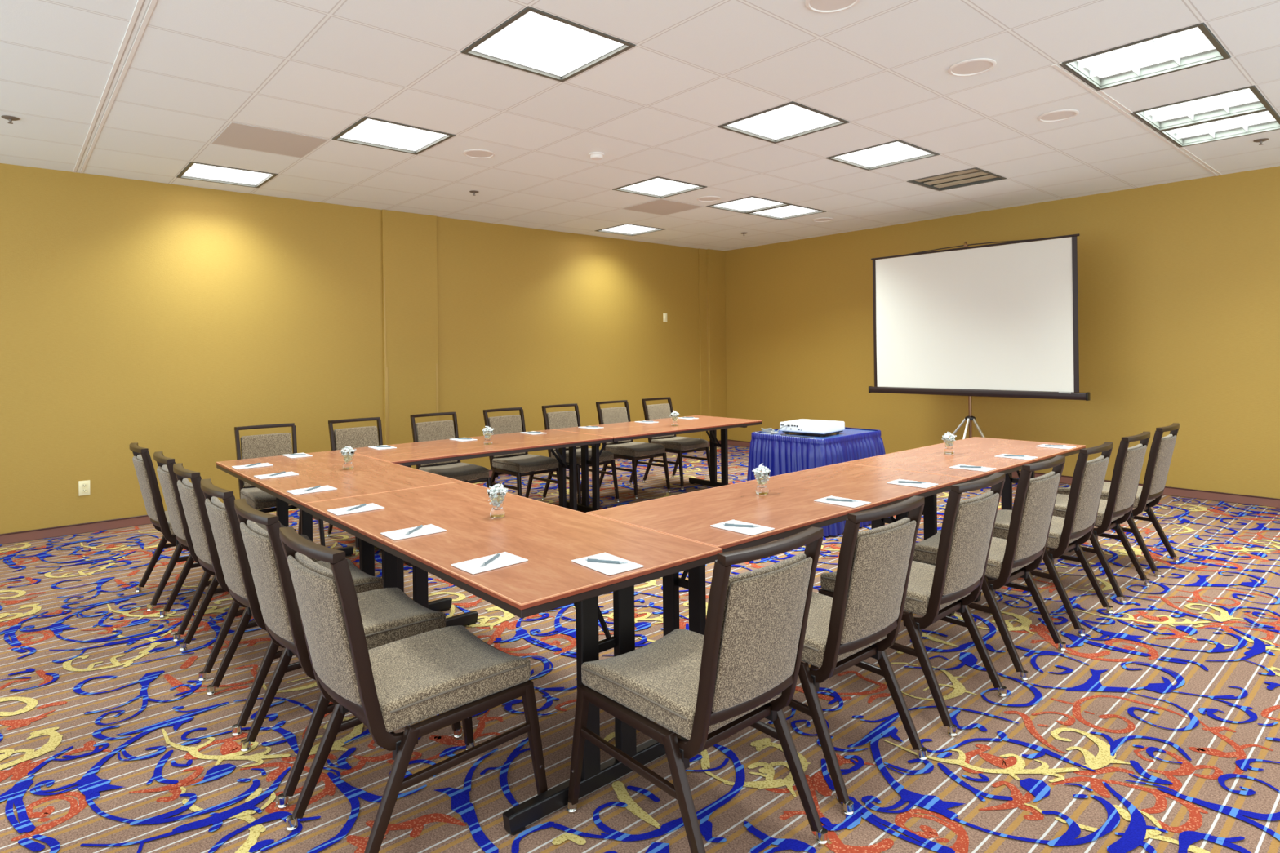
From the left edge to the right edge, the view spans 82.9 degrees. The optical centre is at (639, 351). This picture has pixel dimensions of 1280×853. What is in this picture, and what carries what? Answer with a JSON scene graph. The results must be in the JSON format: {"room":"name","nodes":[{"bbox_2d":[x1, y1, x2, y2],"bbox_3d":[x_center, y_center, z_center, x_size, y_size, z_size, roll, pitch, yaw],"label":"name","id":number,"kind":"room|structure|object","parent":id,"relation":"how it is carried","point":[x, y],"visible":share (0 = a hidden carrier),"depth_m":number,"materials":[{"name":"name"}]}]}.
{"room":"conference room","nodes":[
{"label":"conference room","id":0,"kind":"room"},
{"bbox_2d":[0,163,700,544],"bbox_3d":[-2.759,-0.036,7.188,10.720,3.006,0.120,-1,0,-41],"label":"wall","id":1,"kind":"structure","parent":0,"point":[170,319],"depth_m":6.46,"materials":[{"name":"yellow paint"}]},
{"bbox_2d":[78,480,90,496],"bbox_3d":[-4.354,1.072,5.680,0.072,0.116,0.010,-1,0,-41],"label":"power outlet","id":2,"kind":"object","parent":1,"relation":"attached to","point":[84,489],"visible":1,"depth_m":5.68,"materials":[{"name":"beige plastic"}]},
{"bbox_2d":[0,440,720,544],"bbox_3d":[-2.740,1.366,7.093,10.600,0.076,0.018,-1,0,-41],"label":"baseboard","id":3,"kind":"structure","parent":1,"relation":"attached to","point":[37,534],"depth_m":5.63,"materials":[{"name":"brown wood"}]},
{"bbox_2d":[383,276,386,416],"bbox_3d":[-2.544,0.289,7.253,0.012,2.070,0.002,-1,0,-41],"label":"trim","id":4,"kind":"structure","parent":1,"relation":"attached to","point":[384,277],"depth_m":7.25,"materials":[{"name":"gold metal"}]},
{"bbox_2d":[385,366,388,444],"bbox_3d":[-2.530,0.739,7.255,0.026,1.170,0.002,-1,0,-41],"label":"trim","id":5,"kind":"structure","parent":1,"relation":"attached to","point":[386,367],"depth_m":7.25,"materials":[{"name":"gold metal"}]},
{"bbox_2d":[381,209,439,469],"bbox_3d":[-2.350,-0.050,7.450,0.580,2.748,0.028,-1,0,-41],"label":"wall panel","id":6,"kind":"object","parent":1,"relation":"attached to","point":[409,240],"depth_m":7.42,"materials":[{"name":"yellow paint"}]},
{"bbox_2d":[435,364,438,421],"bbox_3d":[-2.127,0.725,7.614,0.022,1.190,0.002,-1,0,-41],"label":"trim","id":7,"kind":"structure","parent":1,"relation":"attached to","point":[437,371],"depth_m":7.61,"materials":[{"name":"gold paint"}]},
{"bbox_2d":[697,248,708,441],"bbox_3d":[0.907,-0.086,10.325,0.150,2.748,0.020,-1,0,-41],"label":"trim","id":8,"kind":"structure","parent":1,"relation":"attached to","point":[702,258],"depth_m":10.31,"materials":[{"name":"paint"}]},
{"bbox_2d":[706,248,726,440],"bbox_3d":[1.104,-0.089,10.473,0.340,2.748,0.060,-1,0,-41],"label":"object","id":9,"kind":"structure","parent":1,"relation":"attached to","point":[715,258],"depth_m":10.44,"materials":[{"name":"yellow paint"}]},
{"bbox_2d":[0,444,1279,852],"bbox_3d":[0.433,1.383,3.569,10.700,0.065,9.700,-1,0,-41],"label":"floor","id":10,"kind":"structure","parent":0,"point":[1156,729],"depth_m":2.59,"materials":[{"name":"carpet"}]},
{"bbox_2d":[129,442,223,611],"bbox_3d":[-2.582,0.961,4.239,0.648,0.872,0.459,-1,0,-42],"label":"banquet chair","id":11,"kind":"object","parent":10,"relation":"on","point":[142,461],"visible":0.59,"depth_m":3.97,"materials":[{"name":"brown"}]},
{"bbox_2d":[153,451,296,642],"bbox_3d":[-2.163,0.955,3.817,0.648,0.872,0.459,-1,0,-41],"label":"banquet chair","id":12,"kind":"object","parent":10,"relation":"on","point":[168,480],"visible":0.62,"depth_m":3.55,"materials":[{"name":"brown fabric"}]},
{"bbox_2d":[173,462,319,681],"bbox_3d":[-1.786,0.949,3.389,0.648,0.872,0.459,-1,0,-42],"label":"banquet chair","id":13,"kind":"object","parent":10,"relation":"on","point":[192,496],"visible":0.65,"depth_m":3.12,"materials":[{"name":"brown"}]},
{"bbox_2d":[234,422,324,546],"bbox_3d":[-2.496,0.962,4.982,0.459,0.872,0.648,-1,0,-40],"label":"banquet chair","id":14,"kind":"object","parent":10,"relation":"on","point":[252,446],"visible":0.48,"depth_m":5.10,"materials":[{"name":"brown"}]},
{"bbox_2d":[200,478,383,737],"bbox_3d":[-1.391,0.942,2.941,0.648,0.872,0.459,-1,0,-41],"label":"banquet chair","id":15,"kind":"object","parent":10,"relation":"on","point":[223,517],"visible":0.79,"depth_m":2.68,"materials":[{"name":"brown"}]},
{"bbox_2d":[216,449,462,611],"bbox_3d":[-1.823,1.042,4.234,0.791,0.689,1.807,-1,0,-41],"label":"folding table","id":16,"kind":"object","parent":10,"relation":"on","point":[369,475],"visible":0.49,"depth_m":4.00,"materials":[{"name":"brown wood"}]},
{"bbox_2d":[231,462,272,469],"bbox_3d":[-2.373,0.702,4.438,0.200,0.004,0.134,-1,0,-40],"label":"notepad","id":17,"kind":"object","parent":16,"relation":"on","point":[264,464],"visible":0.97,"depth_m":4.42,"materials":[{"name":"white paper"}]},
{"bbox_2d":[253,471,298,479],"bbox_3d":[-2.044,0.697,4.075,0.200,0.004,0.134,-1,0,-41],"label":"notepad","id":18,"kind":"object","parent":16,"relation":"on","point":[287,473],"visible":1,"depth_m":4.06,"materials":[{"name":"white paper"}]},
{"bbox_2d":[282,453,312,457],"bbox_3d":[-2.310,0.702,4.888,0.134,0.004,0.200,-1,0,-41],"label":"notepad","id":19,"kind":"object","parent":16,"relation":"on","point":[288,455],"visible":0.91,"depth_m":4.86,"materials":[{"name":"white paper"}]},
{"bbox_2d":[286,485,337,494],"bbox_3d":[-1.634,0.690,3.608,0.200,0.004,0.134,-1,0,-42],"label":"notepad","id":20,"kind":"object","parent":16,"relation":"on","point":[323,488],"visible":1,"depth_m":3.60,"materials":[{"name":"white paper"}]},
{"bbox_2d":[341,451,355,469],"bbox_3d":[-1.728,0.643,4.290,0.078,0.104,0.078,-1,0,-41],"label":"glass vase","id":21,"kind":"object","parent":16,"relation":"on","point":[348,464],"visible":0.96,"depth_m":4.27,"materials":[{"name":"white"}]},
{"bbox_2d":[234,498,462,809],"bbox_3d":[-1.022,0.936,2.522,0.648,0.872,0.459,-1,0,-42],"label":"banquet chair","id":22,"kind":"object","parent":10,"relation":"on","point":[388,615],"visible":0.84,"depth_m":2.32,"materials":[{"name":"brown fabric"}]},
{"bbox_2d":[326,417,382,551],"bbox_3d":[-2.014,0.956,5.406,0.459,0.872,0.648,-1,0,-42],"label":"banquet chair","id":23,"kind":"object","parent":10,"relation":"on","point":[358,437],"visible":0.23,"depth_m":5.58,"materials":[{"name":"brown"}]},
{"bbox_2d":[279,526,547,852],"bbox_3d":[-0.661,0.930,2.113,0.649,0.872,0.459,-1,0,-44],"label":"banquet chair","id":24,"kind":"object","parent":10,"relation":"on","point":[388,688],"visible":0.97,"depth_m":1.96,"materials":[{"name":"brown"}]},
{"bbox_2d":[410,412,491,488],"bbox_3d":[-1.528,0.951,5.835,0.459,0.872,0.648,-1,0,-41],"label":"banquet chair","id":25,"kind":"object","parent":10,"relation":"on","point":[443,429],"visible":0.65,"depth_m":5.92,"materials":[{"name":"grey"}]},
{"bbox_2d":[345,429,613,565],"bbox_3d":[-1.171,1.036,5.466,1.807,0.689,0.865,-1,0,-41],"label":"folding table","id":26,"kind":"object","parent":10,"relation":"on","point":[407,455],"visible":0.59,"depth_m":5.41,"materials":[{"name":"brown wood"}]},
{"bbox_2d":[482,430,493,444],"bbox_3d":[-1.127,0.638,5.377,0.078,0.104,0.078,-1,0,-41],"label":"glass vase","id":27,"kind":"object","parent":26,"relation":"on","point":[488,435],"visible":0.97,"depth_m":5.35,"materials":[{"name":"white"}]},
{"bbox_2d":[304,481,722,835],"bbox_3d":[-0.619,1.022,2.868,0.791,0.689,1.831,-1,0,-41],"label":"folding table","id":28,"kind":"object","parent":10,"relation":"on","point":[549,536],"visible":0.79,"depth_m":2.43,"materials":[{"name":"brown wood"}]},
{"bbox_2d":[326,502,384,515],"bbox_3d":[-1.232,0.684,3.141,0.200,0.004,0.134,-1,0,-41],"label":"notepad","id":29,"kind":"object","parent":28,"relation":"on","point":[341,511],"visible":1,"depth_m":3.13,"materials":[{"name":"white paper"}]},
{"bbox_2d":[380,524,446,540],"bbox_3d":[-0.849,0.678,2.719,0.200,0.004,0.134,-1,0,-40],"label":"notepad","id":30,"kind":"object","parent":28,"relation":"on","point":[428,529],"visible":1,"depth_m":2.71,"materials":[{"name":"white paper"}]},
{"bbox_2d":[450,551,528,574],"bbox_3d":[-0.477,0.672,2.305,0.200,0.004,0.134,-1,0,-43],"label":"notepad","id":31,"kind":"object","parent":28,"relation":"on","point":[504,559],"visible":1,"depth_m":2.29,"materials":[{"name":"white paper"}]},
{"bbox_2d":[487,490,506,518],"bbox_3d":[-0.585,0.625,2.969,0.078,0.104,0.078,-1,0,-41],"label":"glass vase","id":32,"kind":"object","parent":28,"relation":"on","point":[497,502],"visible":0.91,"depth_m":2.94,"materials":[{"name":"white"}]},
{"bbox_2d":[571,552,644,575],"bbox_3d":[-0.103,0.667,2.278,0.134,0.004,0.200,-1,0,-39],"label":"notepad","id":33,"kind":"object","parent":28,"relation":"on","point":[609,569],"visible":1,"depth_m":2.26,"materials":[{"name":"white paper"}]},
{"bbox_2d":[585,558,628,564],"bbox_3d":[-0.105,0.660,2.278,0.143,0.010,0.009,-1,0,16],"label":"pen","id":34,"kind":"object","parent":33,"relation":"on","point":[594,560],"visible":1,"depth_m":2.28,"materials":[{"name":"grey"}]},
{"bbox_2d":[483,407,559,497],"bbox_3d":[-1.026,0.945,6.277,0.459,0.872,0.648,-1,0,-42],"label":"banquet chair","id":35,"kind":"object","parent":10,"relation":"on","point":[513,464],"visible":0.74,"depth_m":6.26,"materials":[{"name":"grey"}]},
{"bbox_2d":[541,403,619,503],"bbox_3d":[-0.569,0.940,6.681,0.459,0.872,0.648,-1,0,-41],"label":"banquet chair","id":36,"kind":"object","parent":10,"relation":"on","point":[560,420],"visible":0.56,"depth_m":6.73,"materials":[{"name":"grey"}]},
{"bbox_2d":[595,400,671,498],"bbox_3d":[-0.086,0.935,7.106,0.459,0.872,0.648,-1,0,-42],"label":"banquet chair","id":37,"kind":"object","parent":10,"relation":"on","point":[631,450],"visible":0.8,"depth_m":7.05,"materials":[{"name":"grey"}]},
{"bbox_2d":[553,415,762,512],"bbox_3d":[0.204,1.020,6.678,1.844,0.689,0.865,-1,0,-41],"label":"folding table","id":38,"kind":"object","parent":10,"relation":"on","point":[624,431],"visible":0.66,"depth_m":6.43,"materials":[{"name":"brown wood"}]},
{"bbox_2d":[671,413,678,426],"bbox_3d":[0.315,0.622,6.552,0.078,0.104,0.078,-1,0,-41],"label":"glass vase","id":39,"kind":"object","parent":38,"relation":"on","point":[674,418],"visible":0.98,"depth_m":6.53,"materials":[{"name":"clear"}]},
{"bbox_2d":[641,396,710,489],"bbox_3d":[0.369,0.930,7.507,0.459,0.872,0.648,-1,0,-41],"label":"banquet chair","id":40,"kind":"object","parent":10,"relation":"on","point":[672,443],"visible":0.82,"depth_m":7.49,"materials":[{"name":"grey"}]},
{"bbox_2d":[566,526,827,852],"bbox_3d":[0.156,0.919,2.055,0.459,0.872,0.648,-1,0,-41],"label":"banquet chair","id":41,"kind":"object","parent":10,"relation":"on","point":[706,689],"visible":1,"depth_m":1.88,"materials":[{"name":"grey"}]},
{"bbox_2d":[586,462,967,636],"bbox_3d":[0.730,1.006,3.369,1.887,0.689,0.741,-1,0,-41],"label":"folding table","id":42,"kind":"object","parent":10,"relation":"on","point":[789,507],"visible":0.66,"depth_m":3.08,"materials":[{"name":"brown wood"}]},
{"bbox_2d":[710,520,774,535],"bbox_3d":[0.384,0.661,2.723,0.134,0.004,0.200,-1,0,-42],"label":"notepad","id":43,"kind":"object","parent":42,"relation":"on","point":[747,531],"visible":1,"depth_m":2.70,"materials":[{"name":"white paper"}]},
{"bbox_2d":[722,523,760,527],"bbox_3d":[0.383,0.655,2.723,0.143,0.010,0.009,-1,0,15],"label":"pen","id":44,"kind":"object","parent":43,"relation":"on","point":[725,524],"visible":1,"depth_m":2.72,"materials":[{"name":"grey"}]},
{"bbox_2d":[753,471,769,494],"bbox_3d":[0.567,0.611,3.371,0.078,0.104,0.078,-1,0,-41],"label":"glass vase","id":45,"kind":"object","parent":42,"relation":"on","point":[762,489],"visible":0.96,"depth_m":3.35,"materials":[{"name":"white"}]},
{"bbox_2d":[813,495,871,507],"bbox_3d":[0.883,0.656,3.163,0.134,0.004,0.200,-1,0,-41],"label":"notepad","id":46,"kind":"object","parent":42,"relation":"on","point":[853,504],"visible":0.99,"depth_m":3.14,"materials":[{"name":"white paper"}]},
{"bbox_2d":[886,479,937,488],"bbox_3d":[1.340,0.651,3.566,0.134,0.004,0.200,-1,0,-43],"label":"notepad","id":47,"kind":"object","parent":42,"relation":"on","point":[927,485],"visible":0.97,"depth_m":3.54,"materials":[{"name":"white paper"}]},
{"bbox_2d":[762,428,873,439],"bbox_3d":[1.420,0.998,5.817,0.816,0.695,0.656,-1,0,-41],"label":"table","id":48,"kind":"object","parent":10,"relation":"on","point":[847,431],"visible":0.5,"depth_m":5.69,"materials":[{"name":"blue"}]},
{"bbox_2d":[779,418,844,436],"bbox_3d":[1.365,0.601,5.723,0.390,0.096,0.366,-1,0,43],"label":"projector","id":49,"kind":"object","parent":48,"relation":"on","point":[816,427],"visible":0.99,"depth_m":5.61,"materials":[{"name":"white plastic"}]},
{"bbox_2d":[746,426,889,536],"bbox_3d":[1.423,0.989,5.818,1.022,0.694,0.862,-1,0,-41],"label":"table skirt","id":50,"kind":"object","parent":48,"relation":"attached to","point":[783,455],"visible":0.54,"depth_m":5.51,"materials":[{"name":"blue fabric"}]},
{"bbox_2d":[787,495,927,816],"bbox_3d":[0.588,0.915,2.460,0.459,0.872,0.648,-1,0,-41],"label":"banquet chair","id":51,"kind":"object","parent":10,"relation":"on","point":[862,620],"visible":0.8,"depth_m":2.22,"materials":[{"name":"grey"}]},
{"bbox_2d":[810,472,1006,737],"bbox_3d":[1.065,0.909,2.880,0.459,0.872,0.648,-1,0,-42],"label":"banquet chair","id":52,"kind":"object","parent":10,"relation":"on","point":[934,593],"visible":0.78,"depth_m":2.65,"materials":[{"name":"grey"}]},
{"bbox_2d":[844,436,1085,602],"bbox_3d":[2.104,0.990,4.580,1.767,0.689,0.741,-1,0,-41],"label":"folding table","id":53,"kind":"object","parent":10,"relation":"on","point":[975,451],"visible":0.49,"depth_m":4.41,"materials":[{"name":"brown wood"}]},
{"bbox_2d":[942,436,955,453],"bbox_3d":[1.956,0.595,4.588,0.078,0.104,0.078,-1,0,-41],"label":"glass vase","id":54,"kind":"object","parent":53,"relation":"on","point":[948,449],"visible":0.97,"depth_m":4.57,"materials":[{"name":"white"}]},
{"bbox_2d":[949,464,996,471],"bbox_3d":[1.839,0.645,4.006,0.134,0.004,0.200,-1,0,-41],"label":"notepad","id":55,"kind":"object","parent":53,"relation":"on","point":[983,469],"visible":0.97,"depth_m":3.97,"materials":[{"name":"white paper"}]},
{"bbox_2d":[994,453,1038,460],"bbox_3d":[2.282,0.640,4.396,0.134,0.004,0.200,-1,0,-42],"label":"notepad","id":56,"kind":"object","parent":53,"relation":"on","point":[1029,458],"visible":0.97,"depth_m":4.37,"materials":[{"name":"white paper"}]},
{"bbox_2d":[1035,444,1075,448],"bbox_3d":[2.769,0.635,4.826,0.134,0.004,0.200,-1,0,-41],"label":"notepad","id":57,"kind":"object","parent":53,"relation":"on","point":[1042,445],"visible":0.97,"depth_m":4.80,"materials":[{"name":"white paper"}]},
{"bbox_2d":[868,233,1090,439],"bbox_3d":[3.099,0.121,7.059,0.515,2.414,2.141,-1,0,-38],"label":"projection screen","id":58,"kind":"object","parent":10,"relation":"on","point":[1002,319],"visible":0.88,"depth_m":7.05,"materials":[{"name":"beige fabric"}]},
{"bbox_2d":[895,455,1066,681],"bbox_3d":[1.541,0.904,3.300,0.459,0.872,0.648,-1,0,-41],"label":"banquet chair","id":59,"kind":"object","parent":10,"relation":"on","point":[1012,558],"visible":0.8,"depth_m":3.06,"materials":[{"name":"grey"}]},
{"bbox_2d":[992,441,1113,636],"bbox_3d":[2.041,0.898,3.740,0.459,0.872,0.648,-1,0,-42],"label":"banquet chair","id":60,"kind":"object","parent":10,"relation":"on","point":[1066,534],"visible":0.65,"depth_m":3.50,"materials":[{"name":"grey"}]},
{"bbox_2d":[1052,431,1151,603],"bbox_3d":[2.530,0.893,4.171,0.459,0.872,0.648,-1,0,-41],"label":"banquet chair","id":61,"kind":"object","parent":10,"relation":"on","point":[1115,511],"visible":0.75,"depth_m":3.92,"materials":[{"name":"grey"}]},
{"bbox_2d":[1048,422,1179,577],"bbox_3d":[3.013,0.887,4.596,0.459,0.872,0.648,-1,0,-42],"label":"banquet chair","id":62,"kind":"object","parent":10,"relation":"on","point":[1148,495],"visible":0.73,"depth_m":4.34,"materials":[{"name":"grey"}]},
{"bbox_2d":[0,0,1279,250],"bbox_3d":[0.393,-1.479,3.541,10.650,0.018,9.650,-1,0,-41],"label":"ceiling","id":63,"kind":"structure","parent":0,"point":[656,107],"depth_m":4.20,"materials":[{"name":"tile"}]},
{"bbox_2d":[0,115,19,124],"bbox_3d":[-3.799,-1.394,4.373,0.084,0.035,0.084,-1,0,-41],"label":"sprinkler","id":64,"kind":"object","parent":63,"relation":"attached to","point":[11,118],"visible":1,"depth_m":4.36,"materials":[{"name":"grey metal"}]},
{"bbox_2d":[73,0,157,173],"bbox_3d":[-2.489,-1.431,3.504,0.060,0.006,5.773,-1,0,-41],"label":"trim","id":65,"kind":"structure","parent":63,"relation":"attached to","point":[140,2],"depth_m":3.71,"materials":[{"name":"white"}]},
{"bbox_2d":[176,161,278,187],"bbox_3d":[-3.323,-1.450,5.834,0.602,0.079,0.602,-1,0,-41],"label":"ceiling light","id":66,"kind":"object","parent":63,"relation":"attached to","point":[193,171],"visible":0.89,"depth_m":5.87,"materials":[{"name":"grey plastic"}]},
{"bbox_2d":[211,122,327,157],"bbox_3d":[-2.516,-1.426,4.918,0.576,0.004,0.576,-1,0,-41],"label":"ceiling vent","id":67,"kind":"object","parent":63,"relation":"in","point":[235,135],"visible":1,"depth_m":4.89,"materials":[{"name":"beige metal"}]},
{"bbox_2d":[332,115,455,155],"bbox_3d":[-1.656,-1.475,4.864,0.602,0.079,0.602,-1,0,-41],"label":"ceiling light","id":68,"kind":"object","parent":63,"relation":"attached to","point":[367,131],"visible":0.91,"depth_m":4.88,"materials":[{"name":"grey plastic"}]},
{"bbox_2d":[462,149,494,158],"bbox_3d":[-1.175,-1.440,5.288,0.230,0.008,0.230,-1,0,-41],"label":"ceiling speaker","id":69,"kind":"object","parent":63,"relation":"attached to","point":[475,153],"visible":1,"depth_m":5.28,"materials":[{"name":"white"}]},
{"bbox_2d":[465,151,492,157],"bbox_3d":[-1.175,-1.442,5.288,0.196,0.004,0.196,-1,0,-41],"label":"speaker grille","id":70,"kind":"object","parent":69,"relation":"attached to","point":[468,153],"depth_m":5.29,"materials":[{"name":"white"}]},
{"bbox_2d":[461,5,635,82],"bbox_3d":[-0.446,-1.494,3.491,0.602,0.079,0.602,-1,0,-41],"label":"ceiling light","id":71,"kind":"object","parent":63,"relation":"attached to","point":[534,41],"visible":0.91,"depth_m":3.49,"materials":[{"name":"grey plastic"}]},
{"bbox_2d":[588,151,604,159],"bbox_3d":[-0.320,-1.437,5.342,0.116,0.036,0.116,-1,0,-41],"label":"smoke detector","id":72,"kind":"object","parent":63,"relation":"attached to","point":[593,155],"visible":1,"depth_m":5.31,"materials":[{"name":"white"}]},
{"bbox_2d":[595,223,665,235],"bbox_3d":[-0.120,-1.486,8.657,0.602,0.079,0.602,-1,0,-41],"label":"ceiling light","id":73,"kind":"object","parent":63,"relation":"attached to","point":[629,229],"visible":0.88,"depth_m":8.72,"materials":[{"name":"grey"}]},
{"bbox_2d":[603,224,657,234],"bbox_3d":[-0.119,-1.468,8.657,0.550,0.006,0.550,-1,0,-41],"label":"diffuser","id":74,"kind":"object","parent":73,"relation":"attached to","point":[623,228],"depth_m":8.72,"materials":[{"name":"white"}]},
{"bbox_2d":[612,176,706,198],"bbox_3d":[0.175,-1.495,6.478,0.602,0.079,0.602,-1,0,-41],"label":"ceiling light","id":75,"kind":"object","parent":63,"relation":"attached to","point":[658,187],"visible":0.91,"depth_m":6.52,"materials":[{"name":"grey"}]},
{"bbox_2d":[621,177,697,195],"bbox_3d":[0.175,-1.477,6.478,0.550,0.006,0.550,-1,0,-41],"label":"diffuser","id":76,"kind":"object","parent":75,"relation":"attached to","point":[652,186],"depth_m":6.52,"materials":[{"name":"white"}]},
{"bbox_2d":[622,199,702,215],"bbox_3d":[0.230,-1.456,7.338,0.576,0.004,0.576,-1,0,-41],"label":"ceiling vent","id":77,"kind":"object","parent":63,"relation":"in","point":[660,206],"visible":1,"depth_m":7.32,"materials":[{"name":"beige"}]},
{"bbox_2d":[697,195,720,201],"bbox_3d":[0.659,-1.460,6.944,0.230,0.008,0.230,-1,0,-41],"label":"ceiling speaker","id":78,"kind":"object","parent":63,"relation":"attached to","point":[706,198],"visible":1,"depth_m":6.94,"materials":[{"name":"white"}]},
{"bbox_2d":[706,195,791,213],"bbox_3d":[1.090,-1.506,7.284,0.602,0.079,0.602,-1,0,-41],"label":"ceiling light","id":79,"kind":"object","parent":63,"relation":"attached to","point":[752,203],"visible":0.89,"depth_m":7.33,"materials":[{"name":"grey"}]},
{"bbox_2d":[715,197,782,211],"bbox_3d":[1.090,-1.487,7.284,0.550,0.006,0.550,-1,0,-41],"label":"diffuser","id":80,"kind":"object","parent":79,"relation":"attached to","point":[744,204],"depth_m":7.34,"materials":[{"name":"white"}]},
{"bbox_2d":[717,101,849,143],"bbox_3d":[0.927,-1.510,4.701,0.602,0.079,0.602,-1,0,-41],"label":"ceiling light","id":81,"kind":"object","parent":63,"relation":"attached to","point":[790,120],"visible":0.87,"depth_m":4.72,"materials":[{"name":"grey plastic"}]},
{"bbox_2d":[727,104,839,139],"bbox_3d":[0.927,-1.491,4.701,0.550,0.006,0.550,-1,0,-41],"label":"diffuser","id":82,"kind":"object","parent":81,"relation":"attached to","point":[786,122],"depth_m":4.73,"materials":[{"name":"white plastic"}]},
{"bbox_2d":[745,204,826,219],"bbox_3d":[1.548,-1.511,7.688,0.602,0.079,0.602,-1,0,-41],"label":"ceiling light","id":83,"kind":"object","parent":63,"relation":"attached to","point":[792,211],"visible":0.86,"depth_m":7.74,"materials":[{"name":"grey"}]},
{"bbox_2d":[753,204,817,217],"bbox_3d":[1.548,-1.492,7.688,0.550,0.006,0.550,-1,0,-41],"label":"diffuser","id":84,"kind":"object","parent":83,"relation":"attached to","point":[788,211],"depth_m":7.75,"materials":[{"name":"white"}]},
{"bbox_2d":[812,217,833,222],"bbox_3d":[2.051,-1.476,8.131,0.230,0.008,0.230,-1,0,-41],"label":"ceiling speaker","id":85,"kind":"object","parent":63,"relation":"attached to","point":[817,220],"visible":1,"depth_m":8.14,"materials":[{"name":"white"}]},
{"bbox_2d":[804,0,860,13],"bbox_3d":[0.809,-1.472,3.036,0.230,0.008,0.230,-1,0,-41],"label":"ceiling speaker","id":86,"kind":"object","parent":63,"relation":"attached to","point":[817,6],"visible":1,"depth_m":3.08,"materials":[{"name":"white"}]},
{"bbox_2d":[808,0,855,10],"bbox_3d":[0.809,-1.474,3.036,0.196,0.004,0.196,-1,0,-41],"label":"speaker grille","id":87,"kind":"object","parent":86,"relation":"attached to","point":[814,5],"depth_m":3.08,"materials":[{"name":"white"}]},
{"bbox_2d":[826,139,939,170],"bbox_3d":[1.842,-1.520,5.508,0.602,0.079,0.602,-1,0,-41],"label":"ceiling light","id":88,"kind":"object","parent":63,"relation":"attached to","point":[895,152],"visible":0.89,"depth_m":5.54,"materials":[{"name":"grey plastic"}]},
{"bbox_2d":[906,167,1006,191],"bbox_3d":[2.757,-1.531,6.315,0.602,0.080,0.602,-1,0,-41],"label":"air vent","id":89,"kind":"object","parent":63,"relation":"attached to","point":[975,175],"visible":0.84,"depth_m":6.37,"materials":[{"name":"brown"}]},
{"bbox_2d":[947,57,996,76],"bbox_3d":[1.734,-1.482,3.786,0.230,0.008,0.230,-1,0,-41],"label":"ceiling speaker","id":90,"kind":"object","parent":63,"relation":"attached to","point":[971,67],"visible":1,"depth_m":3.78,"materials":[{"name":"white"}]},
{"bbox_2d":[951,60,992,74],"bbox_3d":[1.734,-1.484,3.786,0.196,0.004,0.196,-1,0,-41],"label":"speaker grille","id":91,"kind":"object","parent":90,"relation":"attached to","point":[965,67],"depth_m":3.78,"materials":[{"name":"white"}]},
{"bbox_2d":[1037,109,1079,121],"bbox_3d":[2.649,-1.492,4.593,0.230,0.008,0.230,-1,0,-41],"label":"ceiling speaker","id":92,"kind":"object","parent":63,"relation":"attached to","point":[1062,114],"visible":1,"depth_m":4.59,"materials":[{"name":"white"}]},
{"bbox_2d":[1040,111,1075,120],"bbox_3d":[2.649,-1.494,4.593,0.196,0.004,0.196,-1,0,-41],"label":"speaker grille","id":93,"kind":"object","parent":92,"relation":"attached to","point":[1053,115],"depth_m":4.59,"materials":[{"name":"white"}]},
{"bbox_2d":[1051,62,1222,176],"bbox_3d":[3.588,-1.508,5.019,3.802,0.006,0.048,-1,0,-41],"label":"trim","id":94,"kind":"structure","parent":63,"relation":"attached to","point":[1055,66],"depth_m":4.55,"materials":[{"name":"white"}]},
{"bbox_2d":[1058,22,1231,90],"bbox_3d":[2.594,-1.534,3.732,0.602,0.079,0.602,-1,0,-41],"label":"ceiling light","id":95,"kind":"object","parent":63,"relation":"attached to","point":[1193,46],"visible":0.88,"depth_m":3.79,"materials":[{"name":"grey plastic"}]},
{"bbox_2d":[1076,26,1215,78],"bbox_3d":[2.594,-1.557,3.732,0.550,0.006,0.550,-1,0,-41],"label":"diffuser","id":96,"kind":"object","parent":95,"relation":"attached to","point":[1200,40],"depth_m":3.79,"materials":[{"name":"white plastic"}]},
{"bbox_2d":[1129,84,1271,131],"bbox_3d":[3.510,-1.544,4.538,0.602,0.079,0.602,-1,0,-41],"label":"ceiling light","id":97,"kind":"object","parent":63,"relation":"attached to","point":[1247,100],"visible":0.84,"depth_m":4.60,"materials":[{"name":"grey plastic"}]},
{"bbox_2d":[1151,93,1258,121],"bbox_3d":[3.509,-1.567,4.538,0.550,0.006,0.550,-1,0,-41],"label":"diffuser","id":98,"kind":"object","parent":97,"relation":"attached to","point":[1247,96],"depth_m":4.61,"materials":[{"name":"white plastic"}]},
{"bbox_2d":[1156,106,1279,147],"bbox_3d":[3.967,-1.550,4.942,0.602,0.079,0.602,-1,0,-41],"label":"ceiling light","id":99,"kind":"object","parent":63,"relation":"attached to","point":[1268,120],"visible":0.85,"depth_m":5.01,"materials":[{"name":"grey plastic"}]},
{"bbox_2d":[1176,114,1275,137],"bbox_3d":[3.967,-1.572,4.942,0.550,0.006,0.550,-1,0,-41],"label":"diffuser","id":100,"kind":"object","parent":99,"relation":"attached to","point":[1268,117],"depth_m":5.02,"materials":[{"name":"white plastic"}]},
{"bbox_2d":[724,165,1279,507],"bbox_3d":[4.430,-0.132,7.046,0.120,3.006,9.600,-1,0,-41],"label":"wall","id":101,"kind":"structure","parent":0,"point":[1179,282],"depth_m":6.91,"materials":[{"name":"yellow paint"}]},
{"bbox_2d":[727,439,1279,507],"bbox_3d":[4.401,1.270,6.992,0.018,0.076,9.586,-1,0,-41],"label":"baseboard","id":102,"kind":"structure","parent":101,"relation":"attached to","point":[1168,491],"depth_m":6.35,"materials":[{"name":"brown"}]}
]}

